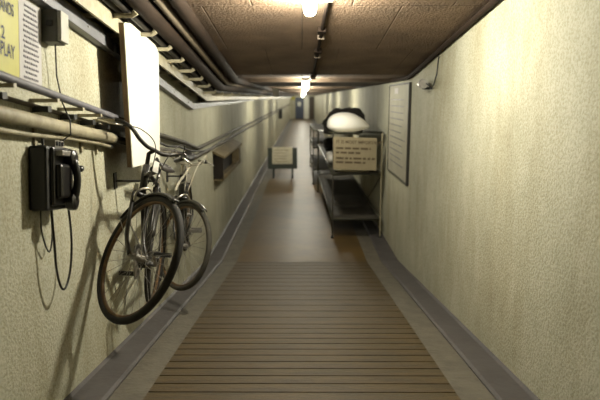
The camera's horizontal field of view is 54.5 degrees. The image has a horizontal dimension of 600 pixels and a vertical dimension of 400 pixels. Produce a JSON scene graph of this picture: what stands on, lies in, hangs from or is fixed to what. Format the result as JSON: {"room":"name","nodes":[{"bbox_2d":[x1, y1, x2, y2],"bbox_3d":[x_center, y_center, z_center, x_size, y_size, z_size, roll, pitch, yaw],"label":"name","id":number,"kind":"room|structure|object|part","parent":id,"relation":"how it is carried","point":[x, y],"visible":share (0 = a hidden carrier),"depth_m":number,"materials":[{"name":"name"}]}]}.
{"room":"underground passage","nodes":[
{"label":"underground passage","id":0,"kind":"room"},
{"bbox_2d":[0,0,289,399],"bbox_3d":[-1.121,-4.230,25.608,0.120,3.567,58.100,0,10,0],"label":"wall","id":1,"kind":"structure","parent":0,"point":[52,338],"depth_m":3.08,"materials":[{"name":"beige paint"}]},
{"bbox_2d":[0,83,16,98],"bbox_3d":[-1.082,-0.318,2.111,0.119,0.207,0.036,0,10,0],"label":"bracket","id":2,"kind":"object","parent":1,"relation":"attached to","point":[3,95],"visible":1,"depth_m":2.08,"materials":[{"name":"beige metal"}]},
{"bbox_3d":[-1.082,-0.411,2.094,0.119,0.016,0.022,0,10,0],"label":"arm","id":3,"kind":"part","parent":2,"relation":"part of","materials":[{"name":"beige paint"}]},
{"bbox_2d":[0,0,19,77],"bbox_3d":[-1.135,-0.650,2.033,0.012,0.418,0.659,0,10,0],"label":"warning sign","id":4,"kind":"object","parent":1,"relation":"attached to","point":[9,20],"visible":1,"depth_m":2.27,"materials":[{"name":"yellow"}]},
{"bbox_2d":[18,0,41,85],"bbox_3d":[-1.132,-0.646,2.450,0.007,0.388,0.246,0,10,0],"label":"notice sheet","id":5,"kind":"object","parent":1,"relation":"attached to","point":[29,15],"visible":0.93,"depth_m":2.44,"materials":[{"name":"white paper"}]},
{"bbox_2d":[23,4,38,81],"bbox_3d":[-1.129,-0.645,2.447,0.001,0.335,0.165,0,10,0],"label":"print","id":6,"kind":"object","parent":5,"relation":"attached to","point":[30,11],"depth_m":2.45,"materials":[{"name":"grey"}]},
{"bbox_2d":[29,99,59,145],"bbox_3d":[-1.081,-0.329,2.484,0.119,0.203,0.036,0,10,0],"label":"bracket","id":7,"kind":"object","parent":1,"relation":"attached to","point":[34,109],"visible":0.76,"depth_m":2.46,"materials":[{"name":"metal"}]},
{"bbox_3d":[-1.081,-0.421,2.468,0.119,0.016,0.022,0,10,0],"label":"arm","id":8,"kind":"part","parent":7,"relation":"part of","materials":[{"name":"beige paint"}]},
{"bbox_2d":[2,96,99,124],"bbox_3d":[-1.135,-0.339,0.158,0.025,0.973,6.423,0,10,0],"label":"cable","id":9,"kind":"object","parent":1,"relation":"attached to","point":[10,99],"visible":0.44,"depth_m":2.42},
{"bbox_2d":[41,9,70,140],"bbox_3d":[-1.094,-0.540,2.636,0.092,0.618,0.135,0,10,0],"label":"box","id":10,"kind":"object","parent":1,"relation":"attached to","point":[54,22],"visible":0.92,"depth_m":2.57,"materials":[{"name":"black"}]},
{"bbox_3d":[-1.101,-0.778,2.561,0.024,0.026,0.019,0,10,0],"label":"knob","id":11,"kind":"part","parent":10,"relation":"part of","materials":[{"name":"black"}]},
{"bbox_2d":[29,139,83,290],"bbox_3d":[-1.059,0.067,2.625,0.163,0.700,0.336,0,10,0],"label":"wall telephone","id":12,"kind":"object","parent":1,"relation":"attached to","point":[55,170],"visible":1,"depth_m":2.49,"materials":[{"name":"black plastic"}]},
{"bbox_3d":[-1.116,0.128,2.574,0.006,0.219,0.118,0,10,0],"label":"line cord","id":13,"kind":"part","parent":12,"relation":"part of","materials":[{"name":"black plastic"}]},
{"bbox_3d":[-1.051,-0.104,2.574,0.020,0.273,0.239,0,10,0],"label":"plate","id":14,"kind":"part","parent":12,"relation":"part of","materials":[{"name":"black"}]},
{"bbox_3d":[-1.081,0.213,2.666,0.011,0.400,0.202,0,10,0],"label":"handset cord","id":15,"kind":"part","parent":12,"relation":"part of","materials":[{"name":"black plastic"}]},
{"bbox_2d":[0,127,112,148],"bbox_3d":[-1.117,-0.199,0.182,0.038,0.916,6.423,0,10,0],"label":"cable","id":16,"kind":"object","parent":1,"relation":"attached to","point":[2,130],"visible":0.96,"depth_m":2.57,"materials":[{"name":"beige metal"}]},
{"bbox_2d":[0,105,117,142],"bbox_3d":[-1.099,-0.248,0.164,0.060,0.952,6.408,0,10,0],"label":"pipe","id":17,"kind":"object","parent":1,"relation":"attached to","point":[8,115],"visible":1,"depth_m":2.50,"materials":[{"name":"beige metal"}]},
{"bbox_2d":[0,70,118,118],"bbox_3d":[-1.044,-0.383,0.089,0.034,0.971,6.305,0,10,0],"label":"pipe","id":18,"kind":"object","parent":1,"relation":"attached to","point":[5,77],"visible":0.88,"depth_m":2.40,"materials":[{"name":"grey metal"}]},
{"bbox_2d":[57,108,84,147],"bbox_3d":[-1.080,-0.337,2.767,0.119,0.201,0.036,0,10,0],"label":"bracket","id":19,"kind":"object","parent":1,"relation":"attached to","point":[62,117],"visible":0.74,"depth_m":2.74,"materials":[{"name":"metal"}]},
{"bbox_3d":[-1.080,-0.428,2.751,0.119,0.016,0.022,0,10,0],"label":"arm","id":20,"kind":"part","parent":19,"relation":"part of","materials":[{"name":"beige paint"}]},
{"bbox_2d":[77,114,101,152],"bbox_3d":[-1.079,-0.344,3.009,0.119,0.199,0.036,0,10,0],"label":"bracket","id":21,"kind":"object","parent":1,"relation":"attached to","point":[83,122],"visible":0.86,"depth_m":2.98,"materials":[{"name":"metal"}]},
{"bbox_3d":[-1.079,-0.434,2.994,0.119,0.016,0.022,0,10,0],"label":"arm","id":22,"kind":"part","parent":21,"relation":"part of","materials":[{"name":"beige paint"}]},
{"bbox_2d":[93,119,114,154],"bbox_3d":[-1.078,-0.351,3.232,0.119,0.197,0.036,0,10,0],"label":"bracket","id":23,"kind":"object","parent":1,"relation":"attached to","point":[99,126],"visible":0.74,"depth_m":3.21,"materials":[{"name":"metal"}]},
{"bbox_3d":[-1.078,-0.440,3.216,0.119,0.016,0.022,0,10,0],"label":"arm","id":24,"kind":"part","parent":23,"relation":"part of","materials":[{"name":"beige paint"}]},
{"bbox_2d":[113,172,159,188],"bbox_3d":[-0.998,-0.118,3.578,0.277,0.100,0.050,0,10,0],"label":"wall hook","id":25,"kind":"object","parent":1,"relation":"attached to","point":[115,180],"visible":0.84,"depth_m":3.57,"materials":[{"name":"black metal"}]},
{"bbox_3d":[-1.133,-0.118,3.579,0.007,0.100,0.050,0,10,0],"label":"plate","id":26,"kind":"part","parent":25,"relation":"part of","materials":[{"name":"black metal"}]},
{"bbox_2d":[119,22,159,166],"bbox_3d":[-1.057,-0.647,3.700,0.159,0.860,0.775,0,10,0],"label":"board","id":27,"kind":"object","parent":1,"relation":"attached to","point":[139,55],"visible":0.84,"depth_m":3.55,"materials":[{"name":"white painted wood"}]},
{"bbox_2d":[97,117,191,324],"bbox_3d":[-0.903,0.148,3.520,0.516,1.304,1.673,-1,10,-7],"label":"bicycle","id":28,"kind":"object","parent":1,"relation":"attached to","point":[157,201],"visible":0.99,"depth_m":3.18,"materials":[{"name":"black metal"}]},
{"bbox_3d":[-1.040,-0.420,3.176,0.134,0.038,0.065,0,10,0],"label":"brake lever","id":29,"kind":"part","parent":28,"relation":"part of","materials":[{"name":"silver metal"}]},
{"bbox_3d":[-0.850,-0.237,3.319,0.062,0.118,0.078,0,10,0],"label":"stem","id":30,"kind":"part","parent":28,"relation":"part of","materials":[{"name":"black metal"}]},
{"bbox_3d":[-0.936,0.100,3.614,0.143,0.711,0.762,-2,10,-9],"label":"frame","id":31,"kind":"part","parent":28,"relation":"part of","materials":[{"name":"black metal"}]},
{"bbox_3d":[-0.679,-0.229,3.558,0.055,0.078,0.118,0,10,0],"label":"brake lever","id":32,"kind":"part","parent":28,"relation":"part of","materials":[{"name":"silver metal"}]},
{"bbox_2d":[31,0,259,109],"bbox_3d":[-1.033,-5.059,25.361,0.054,1.458,57.700,0,10,0],"label":"conduit","id":33,"kind":"object","parent":1,"relation":"attached to","point":[77,22],"visible":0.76,"depth_m":3.17,"materials":[{"name":"metal"}]},
{"bbox_2d":[63,119,291,399],"bbox_3d":[-0.966,-3.114,25.803,0.200,1.181,57.900,0,10,0],"label":"baseboard","id":34,"kind":"structure","parent":1,"relation":"attached to","point":[102,382],"depth_m":4.07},
{"bbox_2d":[166,172,188,181],"bbox_3d":[-1.036,-0.204,4.959,0.192,0.100,0.050,0,10,0],"label":"wall hook","id":35,"kind":"object","parent":1,"relation":"attached to","point":[167,175],"visible":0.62,"depth_m":4.95,"materials":[{"name":"black metal"}]},
{"bbox_2d":[73,0,290,100],"bbox_3d":[-0.930,-5.058,25.310,0.260,1.300,57.600,0,10,0],"label":"rack","id":36,"kind":"object","parent":1,"relation":"attached to","point":[96,9],"visible":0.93,"depth_m":4.36,"materials":[{"name":"beige metal"}]},
{"bbox_3d":[-1.081,-0.950,3.005,0.115,0.020,0.024,0,10,0],"label":"arm","id":37,"kind":"part","parent":36,"relation":"part of","materials":[{"name":"black paint"}]},
{"bbox_3d":[-1.028,-0.832,0.041,0.013,0.917,6.360,0,10,0],"label":"rail","id":38,"kind":"part","parent":36,"relation":"part of","materials":[{"name":"beige metal"}]},
{"bbox_3d":[-1.079,-0.969,3.428,0.115,0.020,0.024,0,10,0],"label":"arm","id":39,"kind":"part","parent":36,"relation":"part of","materials":[{"name":"black paint"}]},
{"bbox_3d":[-0.945,-1.008,3.157,0.135,0.043,0.038,0,10,0],"label":"arm","id":40,"kind":"part","parent":36,"relation":"part of","materials":[{"name":"beige paint"}]},
{"bbox_2d":[67,0,199,96],"bbox_3d":[-1.029,-5.082,25.356,0.038,1.252,57.702,0,10,0],"label":"cable","id":41,"kind":"object","parent":36,"relation":"on","point":[72,2],"visible":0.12,"depth_m":3.29,"materials":[{"name":"black rubber"}]},
{"bbox_3d":[-0.944,-1.026,3.580,0.135,0.043,0.038,0,10,0],"label":"arm","id":42,"kind":"part","parent":36,"relation":"part of","materials":[{"name":"beige paint"}]},
{"bbox_3d":[-0.942,-1.045,4.003,0.135,0.043,0.038,0,10,0],"label":"arm","id":43,"kind":"part","parent":36,"relation":"part of","materials":[{"name":"beige paint"}]},
{"bbox_2d":[121,0,216,89],"bbox_3d":[-0.889,-5.162,25.342,0.038,1.252,57.702,0,10,0],"label":"cable","id":44,"kind":"object","parent":36,"relation":"on","point":[123,1],"visible":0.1,"depth_m":3.96,"materials":[{"name":"black rubber"}]},
{"bbox_2d":[102,0,241,94],"bbox_3d":[-0.909,-5.127,25.348,0.040,1.253,57.702,0,10,0],"label":"cable","id":45,"kind":"object","parent":36,"relation":"on","point":[109,3],"visible":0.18,"depth_m":3.74,"materials":[{"name":"black rubber"}]},
{"bbox_3d":[-0.941,-1.063,4.426,0.135,0.043,0.038,0,10,0],"label":"arm","id":46,"kind":"part","parent":36,"relation":"part of","materials":[{"name":"beige paint"}]},
{"bbox_3d":[-0.939,-1.082,4.849,0.135,0.043,0.038,0,10,0],"label":"arm","id":47,"kind":"part","parent":36,"relation":"part of","materials":[{"name":"beige paint"}]},
{"bbox_3d":[-0.938,-1.101,5.272,0.135,0.043,0.038,0,10,0],"label":"arm","id":48,"kind":"part","parent":36,"relation":"part of","materials":[{"name":"beige paint"}]},
{"bbox_2d":[111,0,284,96],"bbox_3d":[-0.866,-5.126,25.348,0.038,1.252,57.702,0,10,0],"label":"cable","id":49,"kind":"object","parent":36,"relation":"on","point":[118,3],"visible":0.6,"depth_m":3.92,"materials":[{"name":"black rubber"}]},
{"bbox_3d":[-0.936,-1.119,5.696,0.135,0.043,0.038,0,10,0],"label":"arm","id":50,"kind":"part","parent":36,"relation":"part of","materials":[{"name":"beige paint"}]},
{"bbox_3d":[-0.929,-5.196,28.515,0.013,0.469,51.240,0,10,0],"label":"rail","id":51,"kind":"part","parent":36,"relation":"part of","materials":[{"name":"beige metal"}]},
{"bbox_3d":[-0.935,-1.138,6.119,0.135,0.043,0.038,0,10,0],"label":"arm","id":52,"kind":"part","parent":36,"relation":"part of","materials":[{"name":"beige paint"}]},
{"bbox_3d":[-0.933,-1.214,6.654,0.135,0.043,0.038,0,10,0],"label":"arm","id":53,"kind":"part","parent":36,"relation":"part of","materials":[{"name":"beige paint"}]},
{"bbox_2d":[200,99,258,102],"bbox_3d":[-0.985,-5.274,30.069,0.051,0.137,48.150,0,10,0],"label":"cable","id":54,"kind":"object","parent":36,"relation":"on","point":[201,100],"visible":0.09,"depth_m":7.71,"materials":[{"name":"grey metal"}]},
{"bbox_2d":[161,150,213,290],"bbox_3d":[-0.946,0.051,5.043,0.597,1.088,1.652,0,10,0],"label":"bicycle","id":55,"kind":"object","parent":1,"relation":"attached to","point":[184,196],"visible":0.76,"depth_m":4.58,"materials":[{"name":"black metal"}]},
{"bbox_3d":[-0.929,-0.245,4.680,0.059,0.123,0.057,0,10,0],"label":"stem","id":56,"kind":"part","parent":55,"relation":"part of","materials":[{"name":"silver metal"}]},
{"bbox_3d":[-1.022,0.021,5.074,0.138,0.589,0.881,-1,10,-7],"label":"frame","id":57,"kind":"part","parent":55,"relation":"part of","materials":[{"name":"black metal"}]},
{"bbox_2d":[160,140,222,151],"bbox_3d":[-1.071,-0.616,6.048,0.054,0.334,3.882,0,10,0],"label":"cable","id":58,"kind":"object","parent":1,"relation":"attached to","point":[161,143],"visible":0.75,"depth_m":5.50,"materials":[{"name":"black rubber"}]},
{"bbox_2d":[116,104,288,149],"bbox_3d":[-1.011,-4.683,28.603,0.056,0.470,51.243,0,10,0],"label":"cable","id":59,"kind":"object","parent":1,"relation":"attached to","point":[163,136],"visible":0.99,"depth_m":6.35,"materials":[{"name":"grey metal"}]},
{"bbox_2d":[116,105,288,158],"bbox_3d":[-1.015,-4.584,28.666,0.060,0.427,51.154,0,10,0],"label":"cable","id":60,"kind":"object","parent":1,"relation":"attached to","point":[121,140],"visible":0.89,"depth_m":6.91,"materials":[{"name":"grey metal"}]},
{"bbox_2d":[212,139,241,180],"bbox_3d":[-1.045,-0.631,8.624,0.149,0.390,2.260,0,10,0],"label":"wall box","id":61,"kind":"object","parent":1,"relation":"attached to","point":[226,157],"visible":1,"depth_m":8.28,"materials":[{"name":"black"}]},
{"bbox_3d":[-1.045,-0.773,8.599,0.149,0.100,2.260,0,10,0],"label":"lid","id":62,"kind":"part","parent":61,"relation":"part of","materials":[{"name":"brown wood"}]},
{"bbox_2d":[108,119,292,399],"bbox_3d":[-0.783,-3.102,25.804,0.185,1.157,57.900,0,10,0],"label":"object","id":63,"kind":"structure","parent":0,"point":[137,384],"depth_m":4.23,"materials":[{"name":"grey concrete"}]},
{"bbox_2d":[237,119,366,261],"bbox_3d":[0.106,-3.397,30.699,1.560,0.028,48.150,0,10,0],"label":"floor","id":64,"kind":"structure","parent":0,"point":[292,222],"depth_m":9.10,"materials":[{"name":"grey concrete"}]},
{"bbox_2d":[268,147,296,177],"bbox_3d":[-0.431,-0.930,14.356,0.720,0.745,0.300,0,10,0],"label":"sign stand","id":65,"kind":"object","parent":64,"relation":"on","point":[278,157],"visible":1,"depth_m":14.32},
{"bbox_2d":[274,150,287,161],"bbox_3d":[-0.462,-1.082,14.307,0.358,0.298,0.001,0,10,0],"label":"print","id":66,"kind":"object","parent":65,"relation":"attached to","point":[279,155],"depth_m":14.31},
{"bbox_2d":[310,123,346,183],"bbox_3d":[0.671,-1.253,14.803,0.810,1.227,3.452,0,10,0],"label":"rack","id":67,"kind":"object","parent":64,"relation":"on","point":[315,127],"visible":0.33,"depth_m":14.79,"materials":[{"name":"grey metal"}]},
{"bbox_3d":[0.297,-1.538,16.481,0.030,1.210,0.030,4,11,22],"label":"post","id":68,"kind":"part","parent":67,"relation":"part of","materials":[{"name":"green metal"}]},
{"bbox_3d":[0.300,-0.952,13.131,0.017,1.210,0.017,-4,11,-22],"label":"post","id":69,"kind":"part","parent":67,"relation":"part of","materials":[{"name":"metal"}]},
{"bbox_2d":[317,130,383,237],"bbox_3d":[0.747,-0.547,10.028,0.804,1.482,4.102,0,10,0],"label":"rack","id":70,"kind":"object","parent":64,"relation":"on","point":[335,183],"visible":0.67,"depth_m":8.93,"materials":[{"name":"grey metal"}]},
{"bbox_3d":[0.376,-0.792,12.042,0.030,1.270,0.030,-4,11,-22],"label":"post","id":71,"kind":"part","parent":70,"relation":"part of","materials":[{"name":"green metal"}]},
{"bbox_2d":[323,137,332,149],"bbox_3d":[0.618,-1.075,11.078,0.360,0.220,0.600,0,10,0],"label":"bundle","id":72,"kind":"object","parent":70,"relation":"on","point":[328,142],"visible":0.49,"depth_m":10.84,"materials":[{"name":"black fabric"}]},
{"bbox_2d":[326,151,331,162],"bbox_3d":[0.492,-0.679,9.219,0.160,0.170,0.440,0,10,0],"label":"roll","id":73,"kind":"object","parent":70,"relation":"on","point":[329,154],"visible":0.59,"depth_m":9.04,"materials":[{"name":"white paper"}]},
{"bbox_3d":[0.452,-0.190,8.036,0.017,1.465,0.017,-4,11,-22],"label":"post","id":74,"kind":"part","parent":70,"relation":"part of","materials":[{"name":"metal"}]},
{"bbox_2d":[322,107,364,134],"bbox_3d":[0.663,-1.195,8.783,0.653,0.406,0.491,0,10,0],"label":"blanket","id":75,"kind":"object","parent":70,"relation":"on","point":[356,111],"visible":0.34,"depth_m":8.65,"materials":[{"name":"black fabric"}]},
{"bbox_2d":[331,195,362,206],"bbox_3d":[0.752,0.018,9.442,0.500,0.100,1.000,0,10,0],"label":"folded blanket","id":76,"kind":"object","parent":70,"relation":"on","point":[338,200],"visible":0.91,"depth_m":9.22,"materials":[{"name":"fabric"}]},
{"bbox_2d":[327,112,368,131],"bbox_3d":[0.678,-1.089,8.182,0.600,0.280,0.500,0,10,0],"label":"pillow","id":77,"kind":"object","parent":70,"relation":"on","point":[343,121],"visible":0.88,"depth_m":8.00,"materials":[{"name":"white fabric"}]},
{"bbox_3d":[0.747,-0.130,10.101,0.789,0.139,4.056,0,10,0],"label":"tier frame","id":78,"kind":"part","parent":70,"relation":"part of","materials":[{"name":"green metal"}]},
{"bbox_3d":[0.747,-0.746,9.993,0.789,0.129,4.056,0,10,0],"label":"tier frame","id":79,"kind":"part","parent":70,"relation":"part of","materials":[{"name":"green metal"}]},
{"bbox_3d":[0.747,-1.165,9.920,0.789,0.229,4.056,0,10,0],"label":"tier frame","id":80,"kind":"part","parent":70,"relation":"part of","materials":[{"name":"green metal"}]},
{"bbox_2d":[334,169,369,171],"bbox_3d":[0.749,-0.463,8.393,0.540,0.090,0.660,0,10,0],"label":"sheet","id":81,"kind":"object","parent":70,"relation":"on","point":[339,170],"visible":0.26,"depth_m":8.08,"materials":[{"name":"beige"}]},
{"bbox_2d":[333,137,382,170],"bbox_3d":[0.784,-0.627,7.901,0.663,0.458,0.021,0,10,0],"label":"card","id":82,"kind":"object","parent":70,"relation":"attached to","point":[349,153],"visible":1,"depth_m":7.90,"materials":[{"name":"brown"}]},
{"bbox_2d":[336,151,359,153],"bbox_3d":[0.652,-0.639,7.894,0.330,0.036,0.002,0,10,0],"label":"print","id":83,"kind":"object","parent":82,"relation":"attached to","point":[337,152],"depth_m":7.89,"materials":[{"name":"brown paint"}]},
{"bbox_2d":[336,161,364,163],"bbox_3d":[0.687,-0.509,7.912,0.400,0.038,0.002,0,10,0],"label":"print","id":84,"kind":"object","parent":82,"relation":"attached to","point":[337,162],"depth_m":7.91,"materials":[{"name":"brown"}]},
{"bbox_2d":[336,147,370,149],"bbox_3d":[0.722,-0.697,7.885,0.470,0.040,0.002,0,10,0],"label":"print","id":85,"kind":"object","parent":82,"relation":"attached to","point":[337,148],"depth_m":7.88,"materials":[{"name":"brown paint"}]},
{"bbox_2d":[336,157,374,159],"bbox_3d":[0.752,-0.562,7.904,0.530,0.042,0.002,0,10,0],"label":"print","id":86,"kind":"object","parent":82,"relation":"attached to","point":[337,158],"depth_m":7.90,"materials":[{"name":"brown paint"}]},
{"bbox_3d":[1.117,-0.190,8.034,0.017,1.465,0.017,-4,11,-22],"label":"post","id":87,"kind":"part","parent":70,"relation":"part of","materials":[{"name":"grey metal"}]},
{"bbox_2d":[290,95,313,118],"bbox_3d":[0.189,-8.639,54.283,2.500,2.370,0.120,0,10,0],"label":"wall","id":88,"kind":"structure","parent":0,"point":[292,102],"depth_m":54.21,"materials":[{"name":"beige paint"}]},
{"bbox_2d":[295,97,303,118],"bbox_3d":[-0.042,-8.527,54.192,0.780,1.980,0.100,0,10,0],"label":"door","id":89,"kind":"structure","parent":88,"relation":"in","point":[299,101],"depth_m":54.19,"materials":[{"name":"grey"}]},
{"bbox_2d":[304,95,308,118],"bbox_3d":[0.598,-8.618,54.163,0.460,2.170,0.120,0,10,0],"label":"trim","id":90,"kind":"structure","parent":88,"relation":"attached to","point":[306,97],"depth_m":54.10,"materials":[{"name":"grey"}]},
{"bbox_2d":[309,97,313,118],"bbox_3d":[1.088,-8.561,54.182,0.480,2.050,0.100,0,10,0],"label":"door","id":91,"kind":"structure","parent":88,"relation":"in","point":[311,99],"depth_m":54.18,"materials":[{"name":"metal"}]},
{"bbox_2d":[143,262,460,399],"bbox_3d":[0.006,1.040,2.086,1.560,1.151,9.750,0,10,0],"label":"floor","id":92,"kind":"structure","parent":0,"point":[270,330],"depth_m":3.77,"materials":[{"name":"brown wood"}]},
{"bbox_2d":[124,0,488,94],"bbox_3d":[0.089,-5.396,25.400,2.540,1.397,58.100,0,10,0],"label":"ceiling","id":93,"kind":"structure","parent":0,"point":[258,39],"depth_m":4.31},
{"bbox_2d":[125,0,292,96],"bbox_3d":[-0.796,-5.173,25.337,0.100,1.304,57.706,0,10,0],"label":"pipe","id":94,"kind":"object","parent":93,"relation":"attached to","point":[146,9],"visible":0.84,"depth_m":4.06,"materials":[{"name":"metal"}]},
{"bbox_2d":[153,0,289,95],"bbox_3d":[-0.711,-5.208,25.332,0.054,1.251,57.703,0,10,0],"label":"pipe","id":95,"kind":"object","parent":93,"relation":"attached to","point":[163,5],"visible":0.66,"depth_m":4.17,"materials":[{"name":"metal"}]},
{"bbox_2d":[168,0,293,95],"bbox_3d":[-0.626,-5.228,25.328,0.084,1.270,57.705,0,10,0],"label":"pipe","id":96,"kind":"object","parent":93,"relation":"attached to","point":[182,7],"visible":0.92,"depth_m":4.27,"materials":[{"name":"metal"}]},
{"bbox_2d":[273,88,278,96],"bbox_3d":[-0.489,-2.196,11.800,0.126,0.220,0.013,-5,11,-28],"label":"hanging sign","id":97,"kind":"object","parent":93,"relation":"hanging from","point":[275,90],"visible":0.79,"depth_m":11.80,"materials":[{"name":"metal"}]},
{"bbox_2d":[219,79,390,85],"bbox_3d":[0.030,-1.741,8.654,2.300,0.053,2.750,0,10,0],"label":"trim","id":98,"kind":"structure","parent":93,"relation":"attached to","point":[262,82],"depth_m":7.52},
{"bbox_2d":[301,78,309,89],"bbox_3d":[0.070,-1.416,7.112,0.110,0.139,0.110,0,10,0],"label":"ceiling lamp","id":99,"kind":"object","parent":93,"relation":"attached to","point":[305,80],"visible":0.98,"depth_m":7.08,"materials":[{"name":"beige glass"}]},
{"bbox_3d":[0.070,-1.395,7.116,0.074,0.095,0.074,0,10,0],"label":"glass","id":100,"kind":"part","parent":99,"relation":"part of","materials":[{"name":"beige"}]},
{"bbox_2d":[279,90,336,91],"bbox_3d":[0.070,-3.742,20.055,2.300,0.040,2.400,0,10,0],"label":"trim","id":101,"kind":"structure","parent":93,"relation":"attached to","point":[279,90],"depth_m":18.87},
{"bbox_2d":[303,0,316,15],"bbox_3d":[0.057,-1.115,3.307,0.110,0.139,0.110,0,10,0],"label":"ceiling lamp","id":102,"kind":"object","parent":93,"relation":"attached to","point":[309,6],"visible":1,"depth_m":3.28,"materials":[{"name":"beige glass"}]},
{"bbox_2d":[270,87,351,89],"bbox_3d":[0.050,-2.725,14.269,2.300,0.050,2.550,0,10,0],"label":"trim","id":103,"kind":"structure","parent":93,"relation":"attached to","point":[280,88],"depth_m":13.02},
{"bbox_2d":[309,0,332,80],"bbox_3d":[0.174,-1.191,2.125,0.061,1.226,10.602,0,10,-1],"label":"conduit","id":104,"kind":"object","parent":93,"relation":"attached to","point":[321,30],"visible":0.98,"depth_m":4.34,"materials":[{"name":"black metal"}]},
{"bbox_2d":[311,119,495,399],"bbox_3d":[0.962,-3.101,25.798,0.185,1.157,57.900,0,10,0],"label":"trim","id":105,"kind":"structure","parent":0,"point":[465,383],"depth_m":3.98,"materials":[{"name":"grey concrete"}]},
{"bbox_2d":[314,0,599,399],"bbox_3d":[1.299,-4.229,25.600,0.120,3.567,58.100,0,10,0],"label":"wall","id":106,"kind":"structure","parent":0,"point":[497,216],"depth_m":3.15,"materials":[{"name":"beige paint"}]},
{"bbox_2d":[387,82,411,185],"bbox_3d":[1.159,-0.816,6.896,0.027,1.100,1.425,0,10,0],"label":"board","id":107,"kind":"object","parent":106,"relation":"attached to","point":[399,115],"visible":1,"depth_m":6.74,"materials":[{"name":"grey"}]},
{"bbox_3d":[1.162,-0.936,7.583,0.027,1.090,0.030,0,10,0],"label":"frame","id":108,"kind":"part","parent":107,"relation":"part of","materials":[{"name":"grey metal"}]},
{"bbox_3d":[1.161,-0.287,6.991,0.024,0.025,1.360,0,10,0],"label":"frame rail","id":109,"kind":"part","parent":107,"relation":"part of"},
{"bbox_3d":[1.159,-1.348,6.806,0.027,0.020,1.360,0,10,0],"label":"frame rail","id":110,"kind":"part","parent":107,"relation":"part of","materials":[{"name":"grey"}]},
{"bbox_3d":[1.157,-0.696,6.212,0.027,1.100,0.035,0,10,0],"label":"frame","id":111,"kind":"part","parent":107,"relation":"part of","materials":[{"name":"grey metal"}]},
{"bbox_2d":[314,0,500,95],"bbox_3d":[1.211,-5.255,25.369,0.044,1.228,57.803,0,10,0],"label":"cable","id":112,"kind":"object","parent":106,"relation":"attached to","point":[490,4],"visible":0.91,"depth_m":4.40,"materials":[{"name":"grey metal"}]},
{"bbox_2d":[312,119,539,399],"bbox_3d":[1.144,-3.113,25.796,0.200,1.181,57.900,0,10,0],"label":"baseboard","id":113,"kind":"structure","parent":106,"relation":"attached to","point":[502,383],"depth_m":3.90,"materials":[{"name":"grey paint"}]},
{"bbox_2d":[417,54,439,88],"bbox_3d":[1.102,-1.121,5.110,0.131,0.297,0.471,0,10,0],"label":"wall lamp","id":114,"kind":"object","parent":106,"relation":"attached to","point":[422,83],"visible":0.98,"depth_m":5.08,"materials":[{"name":"glass"}]}
]}

